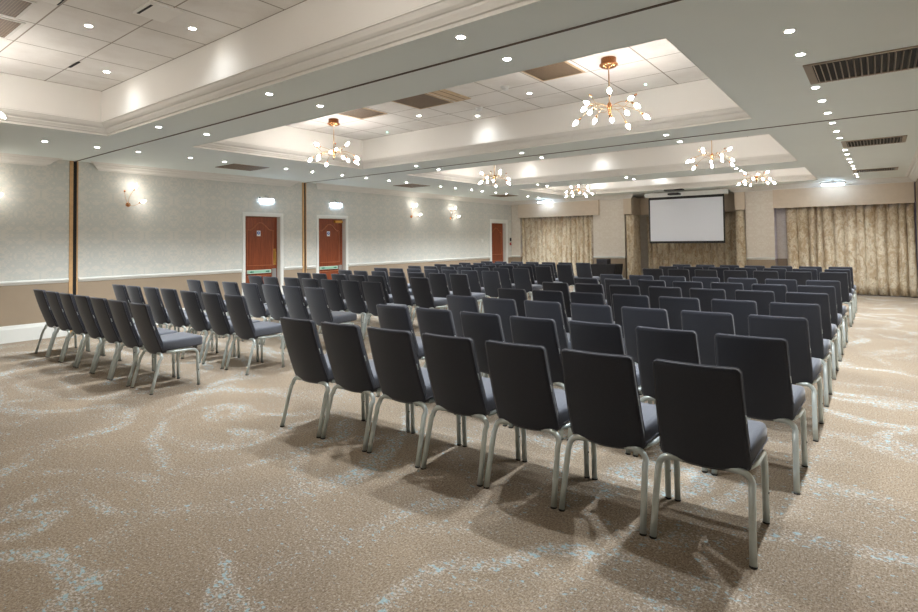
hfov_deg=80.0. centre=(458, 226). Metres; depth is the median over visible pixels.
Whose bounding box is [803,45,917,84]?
ceiling vent
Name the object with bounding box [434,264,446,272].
banquet chair
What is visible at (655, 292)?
banquet chair
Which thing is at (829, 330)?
banquet chair
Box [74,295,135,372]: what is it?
banquet chair
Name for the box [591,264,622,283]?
draped table
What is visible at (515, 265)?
banquet chair
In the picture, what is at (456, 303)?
banquet chair
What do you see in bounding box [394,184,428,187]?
ceiling vent
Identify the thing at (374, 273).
banquet chair
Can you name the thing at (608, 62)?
chandelier
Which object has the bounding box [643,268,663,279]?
banquet chair
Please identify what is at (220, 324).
banquet chair
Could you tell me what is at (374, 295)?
banquet chair
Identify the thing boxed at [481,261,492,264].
banquet chair
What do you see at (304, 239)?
trim
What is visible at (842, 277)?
banquet chair
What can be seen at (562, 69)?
ceiling vent
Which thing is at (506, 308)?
banquet chair
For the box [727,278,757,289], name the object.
banquet chair
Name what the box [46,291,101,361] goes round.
banquet chair
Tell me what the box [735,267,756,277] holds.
banquet chair
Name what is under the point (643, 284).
banquet chair
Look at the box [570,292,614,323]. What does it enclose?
banquet chair
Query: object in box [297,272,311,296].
banquet chair
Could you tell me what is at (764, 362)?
banquet chair
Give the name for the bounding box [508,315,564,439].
banquet chair
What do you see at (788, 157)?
trim
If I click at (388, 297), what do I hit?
banquet chair
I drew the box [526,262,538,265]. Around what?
banquet chair
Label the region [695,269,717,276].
banquet chair
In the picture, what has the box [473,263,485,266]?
banquet chair
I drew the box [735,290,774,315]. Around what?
banquet chair
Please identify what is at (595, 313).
banquet chair
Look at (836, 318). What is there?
banquet chair
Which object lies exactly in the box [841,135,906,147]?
ceiling vent
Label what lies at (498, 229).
door
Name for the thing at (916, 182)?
wall
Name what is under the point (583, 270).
banquet chair
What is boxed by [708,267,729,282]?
banquet chair
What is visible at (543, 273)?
banquet chair
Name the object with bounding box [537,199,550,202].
exit light
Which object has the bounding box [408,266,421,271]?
banquet chair
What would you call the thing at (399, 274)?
banquet chair
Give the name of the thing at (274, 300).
banquet chair
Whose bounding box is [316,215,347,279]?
door
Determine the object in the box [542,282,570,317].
banquet chair
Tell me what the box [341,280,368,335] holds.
banquet chair
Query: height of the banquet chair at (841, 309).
0.890 m
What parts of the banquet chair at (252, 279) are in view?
backrest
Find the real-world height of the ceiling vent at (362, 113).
0.008 m
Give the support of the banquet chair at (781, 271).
on the floor
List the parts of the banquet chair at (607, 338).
leg, backrest, seat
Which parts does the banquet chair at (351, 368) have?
leg, backrest, leg, leg, seat, leg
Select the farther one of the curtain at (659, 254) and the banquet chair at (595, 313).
the curtain at (659, 254)
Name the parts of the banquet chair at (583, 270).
backrest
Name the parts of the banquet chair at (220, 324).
leg, backrest, leg, leg, seat, leg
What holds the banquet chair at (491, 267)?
on the floor
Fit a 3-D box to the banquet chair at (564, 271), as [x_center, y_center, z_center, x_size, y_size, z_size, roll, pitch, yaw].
[2.701,1.356,13.439,0.477,0.890,0.600,-2,-2,38]
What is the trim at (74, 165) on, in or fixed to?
attached to the wall at (183, 224)
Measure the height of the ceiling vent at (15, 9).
0.008 m
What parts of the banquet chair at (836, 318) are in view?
backrest, seat, leg, leg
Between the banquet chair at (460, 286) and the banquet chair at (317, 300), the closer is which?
the banquet chair at (317, 300)
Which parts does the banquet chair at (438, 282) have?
backrest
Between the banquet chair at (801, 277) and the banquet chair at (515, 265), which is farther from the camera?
the banquet chair at (515, 265)
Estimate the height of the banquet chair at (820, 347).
0.890 m
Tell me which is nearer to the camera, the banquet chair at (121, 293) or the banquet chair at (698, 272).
the banquet chair at (121, 293)
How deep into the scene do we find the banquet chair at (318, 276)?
10.52 m
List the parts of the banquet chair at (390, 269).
backrest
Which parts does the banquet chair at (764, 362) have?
backrest, leg, seat, leg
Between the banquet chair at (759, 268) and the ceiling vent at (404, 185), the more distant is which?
the ceiling vent at (404, 185)
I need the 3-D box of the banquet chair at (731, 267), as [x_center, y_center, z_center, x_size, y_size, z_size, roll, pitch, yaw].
[6.075,1.284,12.155,0.477,0.890,0.600,-2,-2,38]
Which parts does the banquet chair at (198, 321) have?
leg, backrest, leg, leg, seat, leg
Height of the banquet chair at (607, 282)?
0.890 m
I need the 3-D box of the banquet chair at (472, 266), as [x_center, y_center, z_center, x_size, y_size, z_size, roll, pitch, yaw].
[0.498,1.391,13.836,0.477,0.890,0.600,-2,-2,38]
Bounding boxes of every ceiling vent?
[0,0,36,18]
[0,16,25,38]
[132,0,182,22]
[217,164,269,170]
[338,108,387,118]
[392,93,453,108]
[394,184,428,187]
[429,89,470,101]
[491,194,516,196]
[521,61,585,81]
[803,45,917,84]
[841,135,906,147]
[853,167,897,172]
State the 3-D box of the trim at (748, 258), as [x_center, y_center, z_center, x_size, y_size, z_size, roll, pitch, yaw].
[8.293,0.870,15.032,0.690,0.067,0.034,-2,-2,38]
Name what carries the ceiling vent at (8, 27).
in the ceiling
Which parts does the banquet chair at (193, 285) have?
backrest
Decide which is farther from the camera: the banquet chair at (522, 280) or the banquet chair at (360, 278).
the banquet chair at (522, 280)
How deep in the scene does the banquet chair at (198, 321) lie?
6.93 m
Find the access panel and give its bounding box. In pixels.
[40,0,63,4]
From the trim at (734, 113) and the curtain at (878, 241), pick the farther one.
the curtain at (878, 241)
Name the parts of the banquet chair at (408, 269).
backrest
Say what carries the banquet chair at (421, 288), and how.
on the floor
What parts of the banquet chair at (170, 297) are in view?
backrest, seat, leg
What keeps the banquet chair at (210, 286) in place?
on the floor
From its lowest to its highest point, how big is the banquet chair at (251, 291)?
0.890 m
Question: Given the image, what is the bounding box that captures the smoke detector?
[501,85,508,90]
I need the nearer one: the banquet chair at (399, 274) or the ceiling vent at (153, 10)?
the ceiling vent at (153, 10)
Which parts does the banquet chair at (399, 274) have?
backrest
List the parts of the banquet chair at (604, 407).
leg, leg, backrest, leg, seat, leg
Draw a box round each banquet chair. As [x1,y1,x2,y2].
[33,289,87,356]
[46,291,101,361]
[59,293,116,366]
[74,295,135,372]
[90,297,153,379]
[108,299,177,386]
[112,284,160,327]
[126,285,175,349]
[129,302,202,394]
[143,287,194,348]
[160,288,213,354]
[180,290,235,362]
[187,280,228,334]
[201,292,260,368]
[203,280,227,337]
[222,281,266,339]
[224,294,284,374]
[241,283,286,343]
[248,276,283,320]
[262,284,308,348]
[263,276,286,322]
[280,317,365,437]
[282,285,331,348]
[284,277,308,307]
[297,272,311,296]
[302,278,320,332]
[304,287,356,353]
[312,273,347,311]
[320,321,409,451]
[321,279,362,333]
[331,274,366,314]
[338,270,352,280]
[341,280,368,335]
[349,275,368,321]
[353,270,367,281]
[362,281,406,339]
[367,275,393,324]
[367,326,461,467]
[371,271,390,293]
[374,268,389,286]
[376,304,424,396]
[388,276,415,315]
[389,268,410,288]
[389,272,412,295]
[407,268,421,282]
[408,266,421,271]
[408,272,441,310]
[410,277,447,324]
[416,307,487,414]
[421,333,520,486]
[424,266,437,268]
[424,269,440,308]
[429,273,452,309]
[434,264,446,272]
[441,266,454,270]
[442,270,457,308]
[446,295,481,376]
[449,274,485,312]
[450,264,462,270]
[457,267,471,273]
[459,263,470,266]
[460,311,506,425]
[461,270,492,311]
[466,265,479,269]
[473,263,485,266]
[474,267,489,286]
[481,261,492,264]
[481,271,510,312]
[482,265,498,297]
[482,297,517,376]
[483,340,589,508]
[490,263,502,267]
[493,268,515,288]
[498,288,527,316]
[499,265,514,283]
[505,263,529,296]
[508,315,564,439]
[512,268,542,299]
[517,266,542,298]
[521,264,536,296]
[524,300,570,349]
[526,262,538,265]
[532,290,571,332]
[535,266,562,287]
[538,264,558,281]
[542,262,557,277]
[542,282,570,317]
[556,264,574,291]
[558,262,577,277]
[558,348,671,535]
[567,320,651,454]
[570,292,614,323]
[570,303,625,350]
[574,278,606,304]
[575,283,605,304]
[576,263,599,283]
[600,274,622,299]
[604,279,630,305]
[609,285,640,319]
[612,294,649,337]
[621,306,669,394]
[629,275,653,285]
[633,326,707,472]
[637,280,665,297]
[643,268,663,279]
[648,286,681,308]
[649,359,769,569]
[658,296,700,329]
[659,266,677,275]
[659,276,685,286]
[668,269,690,281]
[672,281,702,297]
[673,264,690,268]
[681,310,735,365]
[683,267,702,281]
[689,288,725,311]
[692,277,719,288]
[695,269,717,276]
[696,265,714,269]
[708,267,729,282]
[711,282,743,299]
[711,299,757,335]
[711,333,807,494]
[719,265,739,269]
[723,270,747,282]
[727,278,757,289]
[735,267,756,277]
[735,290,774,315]
[744,265,764,270]
[747,314,823,441]
[751,284,786,302]
[753,271,778,283]
[763,268,786,278]
[765,279,796,291]
[769,302,831,406]
[771,266,792,270]
[785,271,811,285]
[785,292,838,379]
[792,269,817,279]
[797,285,843,361]
[799,266,821,279]
[806,280,847,347]
[819,272,852,326]
[824,269,854,318]
[828,267,856,312]
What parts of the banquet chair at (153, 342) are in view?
leg, backrest, leg, leg, seat, leg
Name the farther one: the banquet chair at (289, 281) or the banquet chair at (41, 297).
the banquet chair at (289, 281)
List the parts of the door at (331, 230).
panel moulding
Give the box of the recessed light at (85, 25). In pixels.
[83,24,93,27]
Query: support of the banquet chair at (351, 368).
on the floor
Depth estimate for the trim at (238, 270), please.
10.09 m
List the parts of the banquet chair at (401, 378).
leg, backrest, leg, leg, seat, leg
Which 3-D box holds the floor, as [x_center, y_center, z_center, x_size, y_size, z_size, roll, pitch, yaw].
[1.234,1.770,9.678,11.950,0.100,20.300,-2,-2,38]
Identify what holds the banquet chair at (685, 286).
on the floor
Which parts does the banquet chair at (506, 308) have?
backrest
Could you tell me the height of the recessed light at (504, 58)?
0.006 m
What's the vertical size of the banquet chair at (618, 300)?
0.890 m
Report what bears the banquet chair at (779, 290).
on the floor
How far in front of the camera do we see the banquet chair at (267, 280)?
9.63 m
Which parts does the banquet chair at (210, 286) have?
backrest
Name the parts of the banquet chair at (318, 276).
backrest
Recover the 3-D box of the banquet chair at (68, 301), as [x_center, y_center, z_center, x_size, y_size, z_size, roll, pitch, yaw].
[-4.730,1.272,6.998,0.477,0.890,0.600,-2,-2,38]
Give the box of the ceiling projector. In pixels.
[664,189,683,195]
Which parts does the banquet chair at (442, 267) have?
backrest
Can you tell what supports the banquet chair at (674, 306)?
on the floor
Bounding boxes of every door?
[242,212,283,295]
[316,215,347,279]
[489,219,507,262]
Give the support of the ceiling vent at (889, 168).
in the ceiling
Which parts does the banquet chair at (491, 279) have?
backrest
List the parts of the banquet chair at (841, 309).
backrest, leg, seat, leg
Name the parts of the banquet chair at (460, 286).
backrest, seat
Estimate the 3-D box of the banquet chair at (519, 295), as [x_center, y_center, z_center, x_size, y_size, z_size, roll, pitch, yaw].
[0.806,1.207,6.934,0.477,0.890,0.600,-2,-2,38]
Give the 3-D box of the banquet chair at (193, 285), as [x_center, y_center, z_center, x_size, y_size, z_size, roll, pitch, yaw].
[-4.254,1.326,9.273,0.477,0.890,0.600,-2,-2,38]
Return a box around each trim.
[0,0,539,135]
[0,153,61,165]
[0,278,68,285]
[69,0,681,334]
[78,269,241,281]
[91,161,301,186]
[194,38,751,168]
[284,266,302,269]
[302,109,917,272]
[316,183,512,204]
[348,257,489,265]
[409,134,797,185]
[512,177,913,204]
[518,167,817,195]
[593,256,624,257]
[747,257,774,259]
[905,147,917,181]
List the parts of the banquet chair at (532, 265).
backrest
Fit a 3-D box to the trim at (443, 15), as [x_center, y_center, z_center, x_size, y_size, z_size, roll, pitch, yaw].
[-2.891,-1.358,3.695,6.710,0.157,3.340,-2,-2,38]
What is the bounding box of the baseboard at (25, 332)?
[0,322,67,343]
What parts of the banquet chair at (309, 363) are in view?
leg, backrest, leg, seat, leg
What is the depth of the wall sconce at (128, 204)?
9.74 m
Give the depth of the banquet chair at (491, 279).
10.76 m
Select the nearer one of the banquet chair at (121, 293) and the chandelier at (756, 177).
the banquet chair at (121, 293)
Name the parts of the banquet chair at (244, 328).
leg, backrest, leg, leg, seat, leg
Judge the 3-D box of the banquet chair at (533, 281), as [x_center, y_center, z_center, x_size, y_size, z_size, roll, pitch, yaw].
[1.679,1.354,12.923,0.477,0.890,0.600,-2,-2,37]
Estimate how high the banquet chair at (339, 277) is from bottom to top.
0.890 m
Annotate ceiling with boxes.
[0,0,917,200]
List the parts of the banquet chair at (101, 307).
leg, backrest, leg, leg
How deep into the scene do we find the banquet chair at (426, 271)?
11.68 m
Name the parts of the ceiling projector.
ceiling plate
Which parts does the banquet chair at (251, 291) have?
backrest, seat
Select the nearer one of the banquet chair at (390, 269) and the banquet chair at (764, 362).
the banquet chair at (764, 362)
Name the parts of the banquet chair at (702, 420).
leg, leg, backrest, leg, seat, leg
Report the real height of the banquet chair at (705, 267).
0.890 m
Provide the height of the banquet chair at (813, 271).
0.890 m
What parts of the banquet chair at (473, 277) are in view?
backrest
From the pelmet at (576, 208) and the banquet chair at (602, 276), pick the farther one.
the pelmet at (576, 208)
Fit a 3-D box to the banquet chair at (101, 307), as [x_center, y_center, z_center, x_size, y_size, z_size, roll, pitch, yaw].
[-3.914,1.246,6.371,0.477,0.890,0.600,-2,-2,38]
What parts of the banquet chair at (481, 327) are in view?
backrest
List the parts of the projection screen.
casing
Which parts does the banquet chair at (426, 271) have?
backrest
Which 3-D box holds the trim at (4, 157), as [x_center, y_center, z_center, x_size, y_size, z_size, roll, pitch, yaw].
[-7.846,-1.072,7.126,0.200,0.124,4.510,-2,-2,38]
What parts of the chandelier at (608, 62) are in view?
rod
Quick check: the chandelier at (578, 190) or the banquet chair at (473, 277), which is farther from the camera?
the chandelier at (578, 190)
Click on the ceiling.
(741, 46)
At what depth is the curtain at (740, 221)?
15.37 m
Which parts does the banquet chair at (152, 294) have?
backrest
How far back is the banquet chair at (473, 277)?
11.02 m
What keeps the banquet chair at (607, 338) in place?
on the floor
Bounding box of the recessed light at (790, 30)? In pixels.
[783,28,796,33]
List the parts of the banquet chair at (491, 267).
backrest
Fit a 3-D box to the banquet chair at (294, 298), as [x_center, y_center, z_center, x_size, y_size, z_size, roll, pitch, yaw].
[-2.147,1.261,7.717,0.477,0.890,0.600,-2,-2,38]
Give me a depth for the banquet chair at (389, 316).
5.08 m
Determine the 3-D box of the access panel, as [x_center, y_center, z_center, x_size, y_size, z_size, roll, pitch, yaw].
[-3.300,-1.787,4.174,0.160,0.014,0.450,-2,-2,38]
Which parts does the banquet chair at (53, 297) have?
leg, backrest, leg, leg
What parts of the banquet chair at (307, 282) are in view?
backrest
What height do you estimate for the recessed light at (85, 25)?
0.006 m
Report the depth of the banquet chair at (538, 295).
6.39 m
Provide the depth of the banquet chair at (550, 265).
13.48 m
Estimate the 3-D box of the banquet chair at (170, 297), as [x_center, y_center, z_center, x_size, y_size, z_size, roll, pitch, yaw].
[-3.739,1.274,7.519,0.477,0.890,0.600,-2,-2,37]
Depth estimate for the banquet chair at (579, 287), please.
7.31 m
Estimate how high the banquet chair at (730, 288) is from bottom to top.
0.890 m
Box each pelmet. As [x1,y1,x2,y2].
[518,200,599,217]
[623,192,744,214]
[773,182,914,208]
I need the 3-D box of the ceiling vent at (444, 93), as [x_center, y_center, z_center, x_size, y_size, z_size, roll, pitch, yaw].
[-0.145,-1.744,7.230,0.260,0.013,0.680,-2,-2,38]
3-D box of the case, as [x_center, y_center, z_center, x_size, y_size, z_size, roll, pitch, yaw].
[4.538,1.084,17.188,0.360,0.155,0.315,-2,-2,38]
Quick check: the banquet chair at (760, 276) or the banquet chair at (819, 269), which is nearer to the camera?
the banquet chair at (760, 276)
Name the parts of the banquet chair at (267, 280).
backrest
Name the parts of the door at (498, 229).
panel moulding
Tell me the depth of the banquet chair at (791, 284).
7.69 m
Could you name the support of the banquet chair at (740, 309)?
on the floor
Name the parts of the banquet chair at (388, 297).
backrest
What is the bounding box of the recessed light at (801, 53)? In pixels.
[795,52,806,55]
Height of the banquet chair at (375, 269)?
0.890 m
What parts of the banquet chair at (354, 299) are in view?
backrest, leg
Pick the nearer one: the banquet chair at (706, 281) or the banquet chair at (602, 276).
the banquet chair at (706, 281)
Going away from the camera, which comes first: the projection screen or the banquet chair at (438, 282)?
the banquet chair at (438, 282)
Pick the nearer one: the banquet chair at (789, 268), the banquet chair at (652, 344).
the banquet chair at (652, 344)
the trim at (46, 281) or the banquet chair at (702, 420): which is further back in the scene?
the trim at (46, 281)
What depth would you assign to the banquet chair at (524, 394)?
3.17 m
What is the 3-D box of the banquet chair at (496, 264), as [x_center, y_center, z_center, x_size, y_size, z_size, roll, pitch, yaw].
[1.138,1.405,14.662,0.477,0.890,0.600,-2,-2,37]
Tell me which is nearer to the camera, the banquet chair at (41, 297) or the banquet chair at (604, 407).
the banquet chair at (604, 407)
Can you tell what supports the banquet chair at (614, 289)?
on the floor
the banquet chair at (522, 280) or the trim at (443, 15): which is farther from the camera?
the banquet chair at (522, 280)
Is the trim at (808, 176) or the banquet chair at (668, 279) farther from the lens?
the trim at (808, 176)
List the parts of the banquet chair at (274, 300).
backrest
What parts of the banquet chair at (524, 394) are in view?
leg, backrest, leg, leg, seat, leg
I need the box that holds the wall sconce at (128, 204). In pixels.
[124,184,145,206]
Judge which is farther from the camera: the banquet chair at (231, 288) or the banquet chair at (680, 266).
the banquet chair at (680, 266)
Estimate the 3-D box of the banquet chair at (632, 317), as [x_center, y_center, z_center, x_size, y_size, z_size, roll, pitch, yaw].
[1.749,1.143,4.899,0.477,0.890,0.600,-2,-2,38]
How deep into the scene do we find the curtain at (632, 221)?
17.32 m
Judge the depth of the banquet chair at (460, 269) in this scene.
12.53 m
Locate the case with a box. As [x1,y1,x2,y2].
[596,259,610,263]
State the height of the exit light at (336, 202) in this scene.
0.160 m
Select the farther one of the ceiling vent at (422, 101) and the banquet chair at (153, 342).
the ceiling vent at (422, 101)
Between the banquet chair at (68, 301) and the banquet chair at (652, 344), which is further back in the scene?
the banquet chair at (68, 301)
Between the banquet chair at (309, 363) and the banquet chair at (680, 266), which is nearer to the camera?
the banquet chair at (309, 363)
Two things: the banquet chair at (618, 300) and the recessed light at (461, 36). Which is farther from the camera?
the banquet chair at (618, 300)
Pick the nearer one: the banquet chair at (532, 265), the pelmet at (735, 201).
the banquet chair at (532, 265)
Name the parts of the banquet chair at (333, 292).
backrest, leg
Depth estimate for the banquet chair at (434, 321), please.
4.78 m
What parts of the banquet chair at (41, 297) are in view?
leg, backrest, leg, leg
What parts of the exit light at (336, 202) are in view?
lit panel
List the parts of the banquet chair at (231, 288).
backrest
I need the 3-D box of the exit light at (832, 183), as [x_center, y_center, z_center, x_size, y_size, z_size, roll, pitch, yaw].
[9.291,-1.094,13.596,0.500,0.135,0.050,-2,-2,38]
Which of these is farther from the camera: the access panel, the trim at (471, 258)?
the trim at (471, 258)
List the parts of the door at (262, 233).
panel moulding, panel moulding, pull plate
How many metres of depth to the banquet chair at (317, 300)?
7.25 m
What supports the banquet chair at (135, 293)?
on the floor
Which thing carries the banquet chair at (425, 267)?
on the floor
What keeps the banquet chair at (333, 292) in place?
on the floor
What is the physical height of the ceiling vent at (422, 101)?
0.008 m
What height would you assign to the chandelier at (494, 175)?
0.718 m
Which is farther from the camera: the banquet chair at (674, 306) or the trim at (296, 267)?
the trim at (296, 267)
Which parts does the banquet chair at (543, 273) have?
backrest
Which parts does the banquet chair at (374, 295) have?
leg, backrest, seat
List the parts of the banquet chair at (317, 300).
backrest, seat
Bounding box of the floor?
[0,286,917,611]
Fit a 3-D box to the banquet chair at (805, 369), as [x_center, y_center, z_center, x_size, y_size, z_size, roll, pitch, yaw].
[2.550,1.119,4.300,0.477,0.890,0.600,-2,-2,38]
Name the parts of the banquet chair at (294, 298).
backrest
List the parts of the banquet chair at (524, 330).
backrest, leg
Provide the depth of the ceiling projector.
15.56 m
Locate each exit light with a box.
[259,195,274,202]
[330,200,342,206]
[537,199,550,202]
[821,180,844,185]
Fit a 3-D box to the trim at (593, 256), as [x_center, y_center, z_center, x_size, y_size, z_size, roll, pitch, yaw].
[4.848,0.978,17.678,1.060,0.067,0.034,-2,-2,38]
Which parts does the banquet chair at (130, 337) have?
leg, backrest, leg, leg, seat, leg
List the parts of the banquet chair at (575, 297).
backrest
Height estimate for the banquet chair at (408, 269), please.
0.890 m
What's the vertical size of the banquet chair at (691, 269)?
0.890 m
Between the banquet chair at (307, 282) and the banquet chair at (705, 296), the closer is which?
the banquet chair at (705, 296)
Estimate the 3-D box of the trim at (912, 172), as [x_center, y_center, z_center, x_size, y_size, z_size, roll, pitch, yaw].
[5.165,-1.256,5.765,0.200,0.124,18.200,-2,-2,38]
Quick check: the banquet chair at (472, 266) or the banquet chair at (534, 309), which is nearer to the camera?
the banquet chair at (534, 309)
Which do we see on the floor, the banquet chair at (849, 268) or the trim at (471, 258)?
the banquet chair at (849, 268)
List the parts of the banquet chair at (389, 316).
backrest, seat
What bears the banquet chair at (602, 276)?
on the floor
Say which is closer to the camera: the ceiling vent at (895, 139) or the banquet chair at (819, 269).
the ceiling vent at (895, 139)
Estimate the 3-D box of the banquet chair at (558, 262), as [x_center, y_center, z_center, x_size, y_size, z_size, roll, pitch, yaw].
[2.944,1.383,14.575,0.477,0.890,0.600,-2,-2,37]
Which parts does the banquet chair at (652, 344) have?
leg, backrest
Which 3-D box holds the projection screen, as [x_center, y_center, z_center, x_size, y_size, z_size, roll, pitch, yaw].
[6.620,-0.295,16.006,2.330,1.545,0.120,-2,-2,38]
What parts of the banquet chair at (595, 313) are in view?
backrest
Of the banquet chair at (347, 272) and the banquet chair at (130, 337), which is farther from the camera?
the banquet chair at (347, 272)
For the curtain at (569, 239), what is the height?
2.340 m
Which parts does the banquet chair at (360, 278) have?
backrest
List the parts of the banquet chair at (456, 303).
backrest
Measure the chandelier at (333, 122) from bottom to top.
0.718 m
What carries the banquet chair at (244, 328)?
on the floor
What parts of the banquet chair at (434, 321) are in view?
backrest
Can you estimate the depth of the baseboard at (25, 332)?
8.54 m
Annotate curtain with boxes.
[522,215,593,275]
[626,215,640,278]
[647,212,736,268]
[736,210,746,267]
[785,203,917,296]
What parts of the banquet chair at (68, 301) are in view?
leg, backrest, leg, leg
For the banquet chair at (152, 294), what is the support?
on the floor
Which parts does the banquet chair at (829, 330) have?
backrest, leg, seat, leg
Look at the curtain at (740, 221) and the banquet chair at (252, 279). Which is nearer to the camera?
the banquet chair at (252, 279)
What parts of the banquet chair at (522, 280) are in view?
backrest, seat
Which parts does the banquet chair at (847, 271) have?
backrest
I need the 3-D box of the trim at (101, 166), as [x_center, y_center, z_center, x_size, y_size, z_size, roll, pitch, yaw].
[-4.956,-1.006,10.888,0.200,0.124,4.240,-2,-2,38]
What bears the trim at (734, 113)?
attached to the ceiling
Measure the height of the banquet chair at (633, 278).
0.890 m
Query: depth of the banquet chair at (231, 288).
8.43 m
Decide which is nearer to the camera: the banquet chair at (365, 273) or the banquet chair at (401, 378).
the banquet chair at (401, 378)
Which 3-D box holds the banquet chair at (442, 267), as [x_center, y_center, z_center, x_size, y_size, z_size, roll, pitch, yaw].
[-0.107,1.377,13.039,0.477,0.890,0.600,-2,-2,38]
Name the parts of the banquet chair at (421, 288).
leg, backrest, seat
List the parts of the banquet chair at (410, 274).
backrest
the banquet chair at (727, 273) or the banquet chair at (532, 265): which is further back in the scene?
the banquet chair at (532, 265)
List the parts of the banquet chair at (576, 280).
backrest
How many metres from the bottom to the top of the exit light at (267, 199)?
0.160 m
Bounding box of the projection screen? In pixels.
[644,188,728,242]
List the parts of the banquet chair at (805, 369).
backrest, leg, seat, leg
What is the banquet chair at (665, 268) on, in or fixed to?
on the floor
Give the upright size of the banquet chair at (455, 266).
0.890 m
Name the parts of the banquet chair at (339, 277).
backrest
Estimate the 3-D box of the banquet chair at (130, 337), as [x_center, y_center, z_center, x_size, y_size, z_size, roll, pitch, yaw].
[-3.513,1.234,6.064,0.477,0.890,0.600,-2,-2,38]
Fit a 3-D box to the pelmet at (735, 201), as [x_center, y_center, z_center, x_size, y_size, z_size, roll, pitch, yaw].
[6.855,-0.699,16.640,3.470,0.530,0.880,-2,-2,38]
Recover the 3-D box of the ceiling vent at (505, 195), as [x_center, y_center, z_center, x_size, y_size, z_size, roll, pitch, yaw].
[1.412,-0.975,17.119,0.650,0.008,0.680,-2,-2,38]
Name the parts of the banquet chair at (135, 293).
backrest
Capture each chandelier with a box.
[308,118,358,166]
[479,167,509,186]
[565,185,592,196]
[573,56,649,129]
[686,140,733,169]
[738,171,775,185]
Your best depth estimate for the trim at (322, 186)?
15.35 m
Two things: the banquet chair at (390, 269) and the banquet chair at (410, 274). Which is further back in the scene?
the banquet chair at (390, 269)
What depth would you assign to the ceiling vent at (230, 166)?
10.08 m
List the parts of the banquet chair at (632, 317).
backrest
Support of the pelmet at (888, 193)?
attached to the wall at (765, 226)
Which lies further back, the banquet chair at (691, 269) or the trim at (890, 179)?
the trim at (890, 179)
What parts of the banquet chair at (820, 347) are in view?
backrest, leg, seat, leg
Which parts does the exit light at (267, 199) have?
lit panel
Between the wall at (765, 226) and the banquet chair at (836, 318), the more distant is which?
the wall at (765, 226)
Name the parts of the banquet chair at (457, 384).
leg, backrest, leg, leg, seat, leg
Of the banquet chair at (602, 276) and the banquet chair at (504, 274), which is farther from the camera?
the banquet chair at (504, 274)
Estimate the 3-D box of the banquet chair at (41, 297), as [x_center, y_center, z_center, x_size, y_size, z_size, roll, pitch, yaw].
[-5.535,1.297,7.616,0.477,0.890,0.600,-2,-2,38]
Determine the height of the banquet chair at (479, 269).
0.890 m
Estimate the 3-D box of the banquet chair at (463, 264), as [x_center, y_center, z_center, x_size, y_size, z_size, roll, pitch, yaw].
[0.317,1.429,15.222,0.477,0.890,0.600,-2,-2,38]
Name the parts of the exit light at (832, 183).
lit panel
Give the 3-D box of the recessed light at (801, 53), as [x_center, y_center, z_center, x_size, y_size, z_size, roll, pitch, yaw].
[2.629,-1.327,4.208,0.082,0.006,0.082,-2,-2,38]
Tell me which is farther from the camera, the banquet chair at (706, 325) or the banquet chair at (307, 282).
the banquet chair at (307, 282)
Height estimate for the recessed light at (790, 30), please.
0.006 m
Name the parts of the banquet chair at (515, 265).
backrest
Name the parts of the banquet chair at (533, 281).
backrest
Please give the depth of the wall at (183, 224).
10.40 m
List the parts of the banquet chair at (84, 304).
leg, backrest, leg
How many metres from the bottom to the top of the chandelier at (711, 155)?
0.718 m
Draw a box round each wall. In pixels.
[0,160,511,326]
[511,187,916,278]
[914,179,917,270]
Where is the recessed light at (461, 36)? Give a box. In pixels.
[455,34,466,39]
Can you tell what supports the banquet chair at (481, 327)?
on the floor
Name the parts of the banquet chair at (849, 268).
backrest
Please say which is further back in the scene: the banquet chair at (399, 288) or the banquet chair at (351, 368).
the banquet chair at (399, 288)
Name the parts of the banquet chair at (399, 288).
backrest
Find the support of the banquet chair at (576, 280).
on the floor
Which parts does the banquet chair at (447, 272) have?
backrest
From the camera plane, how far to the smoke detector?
6.84 m
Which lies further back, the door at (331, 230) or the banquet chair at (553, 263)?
the banquet chair at (553, 263)
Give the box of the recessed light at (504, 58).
[502,57,511,60]
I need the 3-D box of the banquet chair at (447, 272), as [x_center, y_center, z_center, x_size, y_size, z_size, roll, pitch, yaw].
[-0.040,1.338,11.560,0.477,0.890,0.600,-2,-2,37]
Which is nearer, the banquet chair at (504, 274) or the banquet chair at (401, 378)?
the banquet chair at (401, 378)
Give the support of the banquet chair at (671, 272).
on the floor
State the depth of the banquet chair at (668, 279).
8.66 m
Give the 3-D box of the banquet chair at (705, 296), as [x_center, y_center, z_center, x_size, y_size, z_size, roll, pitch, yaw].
[3.077,1.173,6.628,0.477,0.890,0.600,-2,-2,37]
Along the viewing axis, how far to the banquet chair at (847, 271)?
9.90 m
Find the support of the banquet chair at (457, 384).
on the floor
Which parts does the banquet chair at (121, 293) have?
backrest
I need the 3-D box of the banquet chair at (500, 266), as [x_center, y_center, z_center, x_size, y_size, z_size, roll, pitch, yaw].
[1.281,1.366,13.226,0.477,0.890,0.600,-2,-2,37]
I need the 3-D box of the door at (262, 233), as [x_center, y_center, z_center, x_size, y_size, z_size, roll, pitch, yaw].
[-4.328,0.766,11.945,0.220,2.152,1.014,-2,-2,38]
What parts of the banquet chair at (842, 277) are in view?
backrest, leg, leg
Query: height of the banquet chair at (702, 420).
0.890 m

